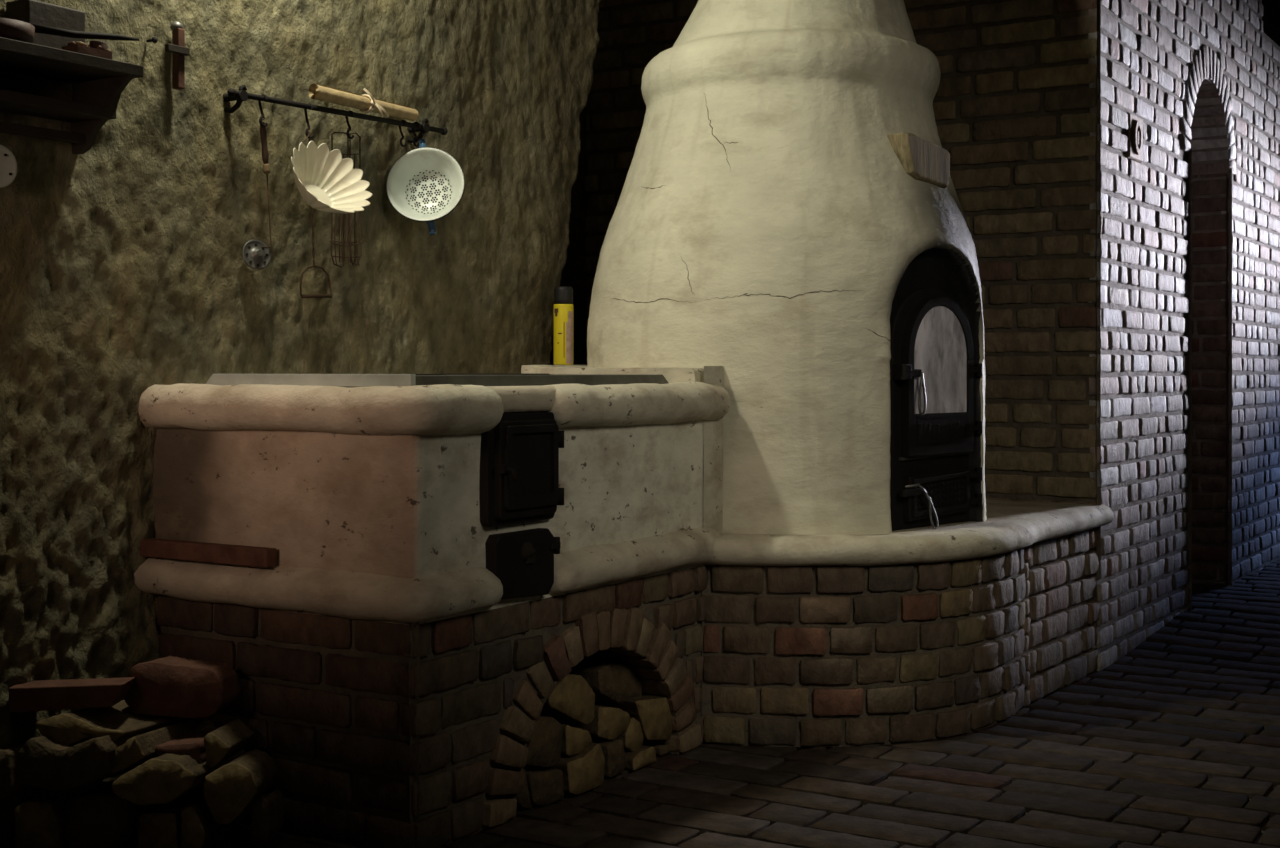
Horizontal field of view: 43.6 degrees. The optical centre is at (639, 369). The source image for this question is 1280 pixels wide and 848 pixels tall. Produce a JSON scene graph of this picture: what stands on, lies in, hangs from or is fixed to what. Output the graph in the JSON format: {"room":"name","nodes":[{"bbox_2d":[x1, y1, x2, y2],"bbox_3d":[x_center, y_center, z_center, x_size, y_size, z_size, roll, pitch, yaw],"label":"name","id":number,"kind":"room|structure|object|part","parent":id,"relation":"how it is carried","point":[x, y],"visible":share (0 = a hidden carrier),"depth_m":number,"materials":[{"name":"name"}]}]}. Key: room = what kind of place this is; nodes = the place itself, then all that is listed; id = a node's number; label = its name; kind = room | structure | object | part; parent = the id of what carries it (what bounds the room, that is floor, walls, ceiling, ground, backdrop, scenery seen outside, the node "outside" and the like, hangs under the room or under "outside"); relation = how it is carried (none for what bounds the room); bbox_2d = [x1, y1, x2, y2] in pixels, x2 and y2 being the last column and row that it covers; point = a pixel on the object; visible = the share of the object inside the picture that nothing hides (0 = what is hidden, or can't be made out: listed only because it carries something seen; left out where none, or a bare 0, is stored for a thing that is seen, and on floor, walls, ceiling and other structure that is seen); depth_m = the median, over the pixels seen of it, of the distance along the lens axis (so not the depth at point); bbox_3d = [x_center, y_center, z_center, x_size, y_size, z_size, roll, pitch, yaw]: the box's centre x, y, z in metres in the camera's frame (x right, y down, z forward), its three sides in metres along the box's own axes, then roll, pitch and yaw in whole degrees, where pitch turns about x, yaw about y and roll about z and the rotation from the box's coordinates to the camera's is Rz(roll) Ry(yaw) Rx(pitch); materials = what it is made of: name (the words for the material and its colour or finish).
{"room":"historic interior","nodes":[
{"label":"historic interior","id":0,"kind":"room"},
{"bbox_2d":[0,0,600,847],"bbox_3d":[-0.973,-0.450,4.030,0.665,2.780,4.063,0,0,32],"label":"wall","id":1,"kind":"structure","parent":0,"point":[124,272],"depth_m":3.53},
{"bbox_2d":[0,37,142,154],"bbox_3d":[-1.254,-0.511,2.830,0.185,0.162,0.790,0,0,32],"label":"wall shelf","id":2,"kind":"object","parent":1,"relation":"attached to","point":[98,83],"visible":1,"depth_m":3.06,"materials":[{"name":"brown wood"}]},
{"bbox_2d":[0,145,16,187],"bbox_3d":[-1.203,-0.398,2.997,0.011,0.113,0.082,0,0,30],"label":"skimmer","id":3,"kind":"object","parent":2,"relation":"hanging from","point":[8,164],"visible":1,"depth_m":3.01,"materials":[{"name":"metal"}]},
{"bbox_3d":[-1.301,-0.457,2.851,0.022,0.018,0.775,0,0,32],"label":"rail","id":4,"kind":"part","parent":2,"relation":"part of","materials":[{"name":"brown wood"}]},
{"bbox_2d":[6,0,84,48],"bbox_3d":[-1.143,-0.646,3.082,0.065,0.107,0.135,0,0,32],"label":"wooden box","id":5,"kind":"object","parent":2,"relation":"on","point":[28,11],"visible":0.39,"depth_m":3.05,"materials":[{"name":"brown wood"}]},
{"bbox_2d":[0,17,138,43],"bbox_3d":[-1.092,-0.621,2.969,0.356,0.056,0.147,0,0,-32],"label":"pan","id":6,"kind":"object","parent":2,"relation":"on","point":[13,29],"visible":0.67,"depth_m":2.97,"materials":[{"name":"black metal"}]},
{"bbox_2d":[0,17,34,43],"bbox_3d":[-1.181,-0.611,2.914,0.148,0.035,0.148,0,0,0],"label":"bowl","id":7,"kind":"object","parent":6,"relation":"on","point":[13,29],"depth_m":2.88,"materials":[{"name":"brown ceramic"}]},
{"bbox_3d":[-1.056,-0.639,3.046,0.221,0.021,0.016,0,0,-45],"label":"pan handle","id":8,"kind":"part","parent":6,"relation":"part of","materials":[{"name":"metal"}]},
{"bbox_2d":[62,41,111,59],"bbox_3d":[-1.047,-0.606,3.033,0.044,0.026,0.084,0,0,32],"label":"basket","id":9,"kind":"object","parent":2,"relation":"on","point":[79,47],"visible":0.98,"depth_m":3.01,"materials":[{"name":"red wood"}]},
{"bbox_2d":[89,41,108,50],"bbox_3d":[-1.036,-0.610,3.060,0.039,0.034,0.039,0,0,0],"label":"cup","id":10,"kind":"object","parent":2,"relation":"on","point":[93,44],"visible":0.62,"depth_m":3.05,"materials":[{"name":"brown ceramic"}]},
{"bbox_2d":[146,37,157,42],"bbox_3d":[-1.018,-0.688,3.338,0.026,0.014,0.013,0,0,42],"label":"nail","id":11,"kind":"object","parent":1,"relation":"attached to","point":[154,39],"visible":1,"depth_m":3.33,"materials":[{"name":"metal"}]},
{"bbox_2d":[165,21,189,89],"bbox_3d":[-0.984,-0.666,3.369,0.040,0.144,0.060,0,0,32],"label":"wall cross","id":12,"kind":"object","parent":1,"relation":"attached to","point":[178,49],"visible":1,"depth_m":3.38,"materials":[{"name":"red wood"}]},
{"bbox_2d":[291,134,371,212],"bbox_3d":[-0.695,-0.448,3.609,0.164,0.193,0.176,0,0,0],"label":"baking mould","id":13,"kind":"object","parent":1,"relation":"attached to","point":[327,182],"depth_m":3.67,"materials":[{"name":"ceramic"}]},
{"bbox_2d":[223,85,447,142],"bbox_3d":[-0.723,-0.601,3.810,0.085,0.072,0.750,0,0,32],"label":"utensil rail","id":14,"kind":"object","parent":1,"relation":"attached to","point":[232,94],"visible":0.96,"depth_m":3.72,"materials":[{"name":"metal"}]},
{"bbox_2d":[258,94,267,126],"bbox_3d":[-0.840,-0.578,3.563,0.021,0.074,0.021,0,0,-12],"label":"hook","id":15,"kind":"object","parent":14,"relation":"hanging from","point":[264,95],"visible":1,"depth_m":3.56,"materials":[{"name":"metal"}]},
{"bbox_2d":[242,115,271,269],"bbox_3d":[-0.854,-0.397,3.574,0.071,0.347,0.031,0,0,-43],"label":"skimmer","id":16,"kind":"object","parent":15,"relation":"hanging from","point":[256,254],"visible":1,"depth_m":3.58,"materials":[{"name":"silver metal"}]},
{"bbox_3d":[-0.841,-0.516,3.580,0.016,0.110,0.023,0,0,37],"label":"wooden handle","id":17,"kind":"part","parent":16,"relation":"part of","materials":[{"name":"brown wood"}]},
{"bbox_3d":[-0.837,-0.357,3.587,0.003,0.169,0.029,0,0,32],"label":"wire stem","id":18,"kind":"part","parent":16,"relation":"part of","materials":[{"name":"grey metal"}]},
{"bbox_2d":[304,103,313,138],"bbox_3d":[-0.763,-0.574,3.687,0.022,0.081,0.021,0,0,-12],"label":"hook","id":19,"kind":"object","parent":14,"relation":"hanging from","point":[311,105],"visible":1,"depth_m":3.69,"materials":[{"name":"metal"}]},
{"bbox_2d":[299,131,331,297],"bbox_3d":[-0.760,-0.362,3.749,0.008,0.391,0.106,0,0,32],"label":"wire masher","id":20,"kind":"object","parent":19,"relation":"hanging from","point":[313,265],"visible":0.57,"depth_m":3.74,"materials":[{"name":"black metal"}]},
{"bbox_3d":[-0.767,-0.400,3.737,0.006,0.314,0.022,0,0,32],"label":"twisted stem","id":21,"kind":"part","parent":20,"relation":"part of","materials":[{"name":"metal"}]},
{"bbox_2d":[345,110,354,138],"bbox_3d":[-0.690,-0.583,3.804,0.021,0.068,0.021,0,0,-12],"label":"hook","id":22,"kind":"object","parent":14,"relation":"hanging from","point":[352,112],"visible":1,"depth_m":3.80,"materials":[{"name":"metal"}]},
{"bbox_2d":[329,128,362,267],"bbox_3d":[-0.698,-0.411,3.803,0.029,0.336,0.135,0,0,32],"label":"wire rack","id":23,"kind":"object","parent":22,"relation":"hanging from","point":[348,154],"visible":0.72,"depth_m":3.82,"materials":[{"name":"metal"}]},
{"bbox_2d":[309,83,418,120],"bbox_3d":[-0.654,-0.639,3.841,0.055,0.063,0.358,0,0,32],"label":"scroll","id":24,"kind":"object","parent":14,"relation":"on","point":[365,103],"visible":1,"depth_m":3.81,"materials":[{"name":"paper"}]},
{"bbox_2d":[399,120,406,146],"bbox_3d":[-0.588,-0.587,3.967,0.021,0.068,0.021,0,0,-12],"label":"hook","id":25,"kind":"object","parent":14,"relation":"hanging from","point":[405,122],"visible":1,"depth_m":3.96,"materials":[{"name":"metal"}]},
{"bbox_2d":[412,122,419,146],"bbox_3d":[-0.561,-0.591,4.009,0.021,0.063,0.021,0,0,-12],"label":"hook","id":26,"kind":"object","parent":14,"relation":"hanging from","point":[417,123],"visible":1,"depth_m":4.00,"materials":[{"name":"metal"}]},
{"bbox_2d":[386,138,464,234],"bbox_3d":[-0.531,-0.456,3.986,0.197,0.248,0.102,0,0,0],"label":"colander","id":27,"kind":"object","parent":26,"relation":"hanging from","point":[424,184],"visible":1,"depth_m":4.00,"materials":[{"name":"white metal"}]},
{"bbox_3d":[-0.542,-0.562,4.002,0.022,0.035,0.024,0,0,0],"label":"handle","id":28,"kind":"part","parent":27,"relation":"part of","materials":[{"name":"blue ceramic"}]},
{"bbox_3d":[-0.516,-0.352,3.946,0.024,0.040,0.015,0,0,0],"label":"handle","id":29,"kind":"part","parent":27,"relation":"part of","materials":[{"name":"blue ceramic"}]},
{"bbox_2d":[122,558,1279,847],"bbox_3d":[1.750,0.907,4.750,10.500,0.091,12.500,0,0,0],"label":"floor","id":30,"kind":"structure","parent":0,"point":[1174,743],"depth_m":3.58,"materials":[{"name":"stone"}]},
{"bbox_2d":[14,779,116,847],"bbox_3d":[-1.069,0.866,3.134,0.071,0.101,0.314,0,0,32],"label":"log","id":31,"kind":"object","parent":30,"relation":"on","point":[40,822],"visible":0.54,"depth_m":3.02,"materials":[{"name":"brown wood"}]},
{"bbox_2d":[0,739,41,797],"bbox_3d":[-1.149,0.763,3.134,0.054,0.093,0.302,0,0,32],"label":"log","id":32,"kind":"object","parent":31,"relation":"on","point":[10,785],"visible":0.31,"depth_m":3.02,"materials":[{"name":"brown wood"}]},
{"bbox_2d":[65,787,202,847],"bbox_3d":[-0.972,0.858,3.127,0.108,0.118,0.292,0,0,27],"label":"log","id":33,"kind":"object","parent":30,"relation":"on","point":[101,818],"visible":0.55,"depth_m":3.02,"materials":[{"name":"brown wood"}]},
{"bbox_2d":[16,718,191,790],"bbox_3d":[-1.016,0.741,3.114,0.145,0.099,0.357,0,0,33],"label":"log","id":34,"kind":"object","parent":33,"relation":"on","point":[44,762],"visible":0.62,"depth_m":3.00,"materials":[{"name":"brown wood"}]},
{"bbox_2d":[36,700,189,744],"bbox_3d":[-1.004,0.682,3.131,0.146,0.062,0.316,0,0,30],"label":"log","id":35,"kind":"object","parent":34,"relation":"on","point":[118,721],"visible":0.76,"depth_m":3.05,"materials":[{"name":"brown wood"}]},
{"bbox_2d":[9,677,134,712],"bbox_3d":[-1.095,0.626,3.085,0.220,0.055,0.070,0,0,0],"label":"wooden plank","id":36,"kind":"object","parent":35,"relation":"on","point":[40,695],"visible":1,"depth_m":3.05,"materials":[{"name":"brown wood"}]},
{"bbox_2d":[124,656,239,717],"bbox_3d":[-0.904,0.625,3.158,0.208,0.110,0.079,0,0,0],"label":"log","id":37,"kind":"object","parent":35,"relation":"on","point":[170,686],"visible":1,"depth_m":3.12,"materials":[{"name":"brown wood"}]},
{"bbox_2d":[111,716,214,772],"bbox_3d":[-0.926,0.727,3.126,0.060,0.070,0.250,0,0,22],"label":"log","id":38,"kind":"object","parent":34,"relation":"on","point":[137,750],"visible":0.7,"depth_m":3.05,"materials":[{"name":"brown wood"}]},
{"bbox_2d":[138,789,203,847],"bbox_3d":[-0.882,0.876,3.115,0.070,0.080,0.222,0,0,18],"label":"log","id":39,"kind":"object","parent":30,"relation":"on","point":[159,827],"visible":0.59,"depth_m":3.02,"materials":[{"name":"brown wood"}]},
{"bbox_2d":[112,749,245,804],"bbox_3d":[-0.887,0.773,3.091,0.152,0.088,0.234,0,0,16],"label":"log","id":40,"kind":"object","parent":39,"relation":"on","point":[163,779],"visible":0.67,"depth_m":3.00,"materials":[{"name":"brown wood"}]},
{"bbox_2d":[155,727,218,763],"bbox_3d":[-0.865,0.737,3.126,0.088,0.052,0.175,0,0,12],"label":"log","id":41,"kind":"object","parent":40,"relation":"on","point":[192,744],"visible":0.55,"depth_m":3.05,"materials":[{"name":"brown wood"}]},
{"bbox_2d":[204,719,254,767],"bbox_3d":[-0.798,0.726,3.114,0.050,0.067,0.136,0,0,8],"label":"log","id":42,"kind":"object","parent":40,"relation":"on","point":[222,743],"visible":1,"depth_m":3.07,"materials":[{"name":"brown wood"}]},
{"bbox_2d":[181,797,243,847],"bbox_3d":[-0.828,0.870,3.106,0.045,0.092,0.185,0,0,11],"label":"log","id":43,"kind":"object","parent":30,"relation":"on","point":[199,828],"visible":0.64,"depth_m":3.03,"materials":[{"name":"brown wood"}]},
{"bbox_2d":[133,365,729,847],"bbox_3d":[-0.281,0.452,3.914,0.872,0.936,1.800,0,0,32],"label":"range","id":44,"kind":"object","parent":30,"relation":"on","point":[449,547],"visible":0.88,"depth_m":3.20,"materials":[{"name":"brick"}]},
{"bbox_2d":[140,538,275,567],"bbox_3d":[-0.897,0.372,3.272,0.395,0.036,0.030,0,0,32],"label":"batten","id":45,"kind":"object","parent":44,"relation":"on","point":[254,556],"visible":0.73,"depth_m":3.24,"materials":[{"name":"brown wood"}]},
{"bbox_3d":[-0.712,0.431,3.186,0.861,0.101,0.279,0,0,16],"label":"moulding","id":46,"kind":"part","parent":44,"relation":"part of","materials":[{"name":"paint"}]},
{"bbox_3d":[-0.682,0.078,3.276,0.830,0.102,0.292,0,0,31],"label":"moulding","id":47,"kind":"part","parent":44,"relation":"part of","materials":[{"name":"paint"}]},
{"bbox_3d":[-0.254,0.200,3.275,0.034,0.224,0.232,0,0,32],"label":"firebox door frame","id":48,"kind":"part","parent":44,"relation":"part of","materials":[{"name":"metal"}]},
{"bbox_3d":[-0.250,0.399,3.274,0.042,0.138,0.203,0,0,32],"label":"ash door","id":49,"kind":"part","parent":44,"relation":"part of","materials":[{"name":"metal"}]},
{"bbox_2d":[514,768,532,808],"bbox_3d":[-0.352,0.869,3.380,0.260,0.095,0.071,0,0,32],"label":"log","id":50,"kind":"object","parent":44,"relation":"in","point":[523,798],"visible":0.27,"depth_m":3.31,"materials":[{"name":"brown wood"}]},
{"bbox_3d":[-0.229,0.201,3.263,0.032,0.198,0.198,0,0,32],"label":"firebox door","id":51,"kind":"part","parent":44,"relation":"part of","materials":[{"name":"metal"}]},
{"bbox_3d":[-0.427,0.025,3.674,0.573,0.029,0.987,0,0,32],"label":"cooktop plate","id":52,"kind":"part","parent":44,"relation":"part of","materials":[{"name":"metal"}]},
{"bbox_2d":[554,286,572,364],"bbox_3d":[-0.215,-0.124,4.492,0.056,0.221,0.057,0,0,0],"label":"bottle","id":53,"kind":"object","parent":44,"relation":"on","point":[563,295],"visible":1,"depth_m":4.47,"materials":[{"name":"yellow plastic"}]},
{"bbox_2d":[554,308,561,343],"bbox_3d":[-0.226,-0.103,4.468,0.032,0.138,0.005,0,0,26],"label":"print","id":54,"kind":"object","parent":53,"relation":"attached to","point":[557,311],"depth_m":4.47,"materials":[{"name":"yellow paper"}]},
{"bbox_3d":[0.001,0.427,3.650,0.069,0.104,0.700,0,0,32],"label":"moulding","id":55,"kind":"part","parent":44,"relation":"part of","materials":[{"name":"paint"}]},
{"bbox_3d":[-0.018,0.079,3.676,0.128,0.101,0.725,0,0,32],"label":"moulding","id":56,"kind":"part","parent":44,"relation":"part of","materials":[{"name":"paint"}]},
{"bbox_2d":[524,765,563,805],"bbox_3d":[-0.305,0.875,3.436,0.260,0.082,0.128,0,0,32],"label":"log","id":57,"kind":"object","parent":30,"relation":"on","point":[545,785],"visible":0.41,"depth_m":3.37,"materials":[{"name":"brown wood"}]},
{"bbox_2d":[526,716,562,766],"bbox_3d":[-0.310,0.783,3.437,0.260,0.117,0.138,0,0,32],"label":"log","id":58,"kind":"object","parent":57,"relation":"on","point":[545,748],"visible":0.27,"depth_m":3.37,"materials":[{"name":"brown wood"}]},
{"bbox_2d":[546,742,604,794],"bbox_3d":[-0.224,0.869,3.547,0.260,0.094,0.144,0,0,32],"label":"log","id":59,"kind":"object","parent":30,"relation":"on","point":[583,772],"visible":0.38,"depth_m":3.47,"materials":[{"name":"brown wood"}]},
{"bbox_2d":[561,724,591,755],"bbox_3d":[-0.241,0.802,3.557,0.260,0.073,0.101,0,0,32],"label":"log","id":60,"kind":"object","parent":59,"relation":"on","point":[575,740],"visible":0.36,"depth_m":3.47,"materials":[{"name":"brown wood"}]},
{"bbox_2d":[540,674,594,723],"bbox_3d":[-0.254,0.720,3.554,0.261,0.126,0.179,0,0,32],"label":"log","id":61,"kind":"object","parent":60,"relation":"on","point":[572,699],"visible":0.38,"depth_m":3.49,"materials":[{"name":"brown wood"}]},
{"bbox_2d":[591,737,624,776],"bbox_3d":[-0.162,0.878,3.684,0.260,0.078,0.069,0,0,32],"label":"log","id":62,"kind":"object","parent":30,"relation":"on","point":[613,750],"visible":0.28,"depth_m":3.61,"materials":[{"name":"brown wood"}]},
{"bbox_2d":[557,705,629,739],"bbox_3d":[-0.167,0.796,3.695,0.260,0.084,0.132,0,0,32],"label":"log","id":63,"kind":"object","parent":62,"relation":"on","point":[608,723],"visible":0.38,"depth_m":3.61,"materials":[{"name":"brown wood"}]},
{"bbox_2d":[624,745,656,769],"bbox_3d":[-0.096,0.897,3.770,0.260,0.038,0.103,0,0,32],"label":"log","id":64,"kind":"object","parent":30,"relation":"on","point":[645,755],"visible":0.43,"depth_m":3.69,"materials":[{"name":"brown wood"}]},
{"bbox_2d":[616,717,643,750],"bbox_3d":[-0.121,0.846,3.768,0.260,0.086,0.077,0,0,32],"label":"log","id":65,"kind":"object","parent":64,"relation":"on","point":[632,738],"visible":0.28,"depth_m":3.69,"materials":[{"name":"brown wood"}]},
{"bbox_2d":[642,741,670,755],"bbox_3d":[-0.038,0.905,3.902,0.260,0.022,0.089,0,0,32],"label":"log","id":66,"kind":"object","parent":30,"relation":"on","point":[661,749],"visible":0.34,"depth_m":3.81,"materials":[{"name":"brown wood"}]},
{"bbox_2d":[595,694,671,739],"bbox_3d":[-0.070,0.823,3.831,0.261,0.118,0.178,0,0,32],"label":"log","id":67,"kind":"object","parent":66,"relation":"on","point":[653,713],"visible":0.44,"depth_m":3.75,"materials":[{"name":"brown wood"}]},
{"bbox_2d":[569,660,641,703],"bbox_3d":[-0.153,0.728,3.792,0.261,0.104,0.184,0,0,32],"label":"log","id":68,"kind":"object","parent":67,"relation":"on","point":[610,682],"visible":0.48,"depth_m":3.70,"materials":[{"name":"brown wood"}]},
{"bbox_2d":[702,499,1113,746],"bbox_3d":[0.536,0.662,4.553,1.285,0.515,1.514,0,0,28],"label":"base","id":69,"kind":"object","parent":30,"relation":"on","point":[953,629],"visible":0.87,"depth_m":3.93,"materials":[{"name":"brick"}]},
{"bbox_2d":[587,0,986,535],"bbox_3d":[0.408,-0.722,4.528,1.122,2.267,1.123,0,0,0],"label":"oven","id":70,"kind":"object","parent":69,"relation":"on","point":[788,218],"visible":0.93,"depth_m":4.10,"materials":[{"name":"paint"}]},
{"bbox_3d":[0.721,0.347,4.064,0.117,0.120,0.019,0,0,-35],"label":"wire handle","id":71,"kind":"part","parent":70,"relation":"part of","materials":[{"name":"metal"}]},
{"bbox_3d":[0.752,0.097,4.188,0.030,0.623,0.358,0,0,44],"label":"door frame","id":72,"kind":"part","parent":70,"relation":"part of","materials":[{"name":"metal"}]},
{"bbox_3d":[0.779,0.322,4.175,0.027,0.127,0.280,0,0,44],"label":"ash door","id":73,"kind":"part","parent":70,"relation":"part of","materials":[{"name":"metal"}]},
{"bbox_3d":[-0.720,0.865,3.095,0.037,0.091,0.094,0,0,6],"label":"log","id":74,"kind":"object","parent":30,"relation":"on","visible":0},
{"bbox_2d":[203,749,276,823],"bbox_3d":[-0.769,0.800,3.082,0.112,0.118,0.124,0,0,0],"label":"log","id":75,"kind":"object","parent":74,"relation":"on","point":[232,788],"visible":1,"depth_m":3.02,"materials":[{"name":"brown wood"}]},
{"bbox_2d":[585,0,1100,572],"bbox_3d":[0.579,-0.620,5.402,1.953,2.480,0.043,0,0,32],"label":"wall","id":76,"kind":"structure","parent":0,"point":[1013,100],"depth_m":5.01,"materials":[{"name":"brick"}]},
{"bbox_2d":[1088,0,1279,671],"bbox_3d":[2.141,-0.460,6.584,0.572,2.800,3.700,0,0,32],"label":"wall","id":77,"kind":"structure","parent":0,"point":[1188,224],"depth_m":5.79,"materials":[{"name":"brick"}]},
{"bbox_2d":[1262,0,1279,45],"bbox_3d":[1.500,-1.910,5.000,11.000,0.140,12.000,0,0,0],"label":"ceiling","id":78,"kind":"structure","parent":0,"point":[1271,8],"depth_m":8.40,"materials":[{"name":"black"}]}
]}

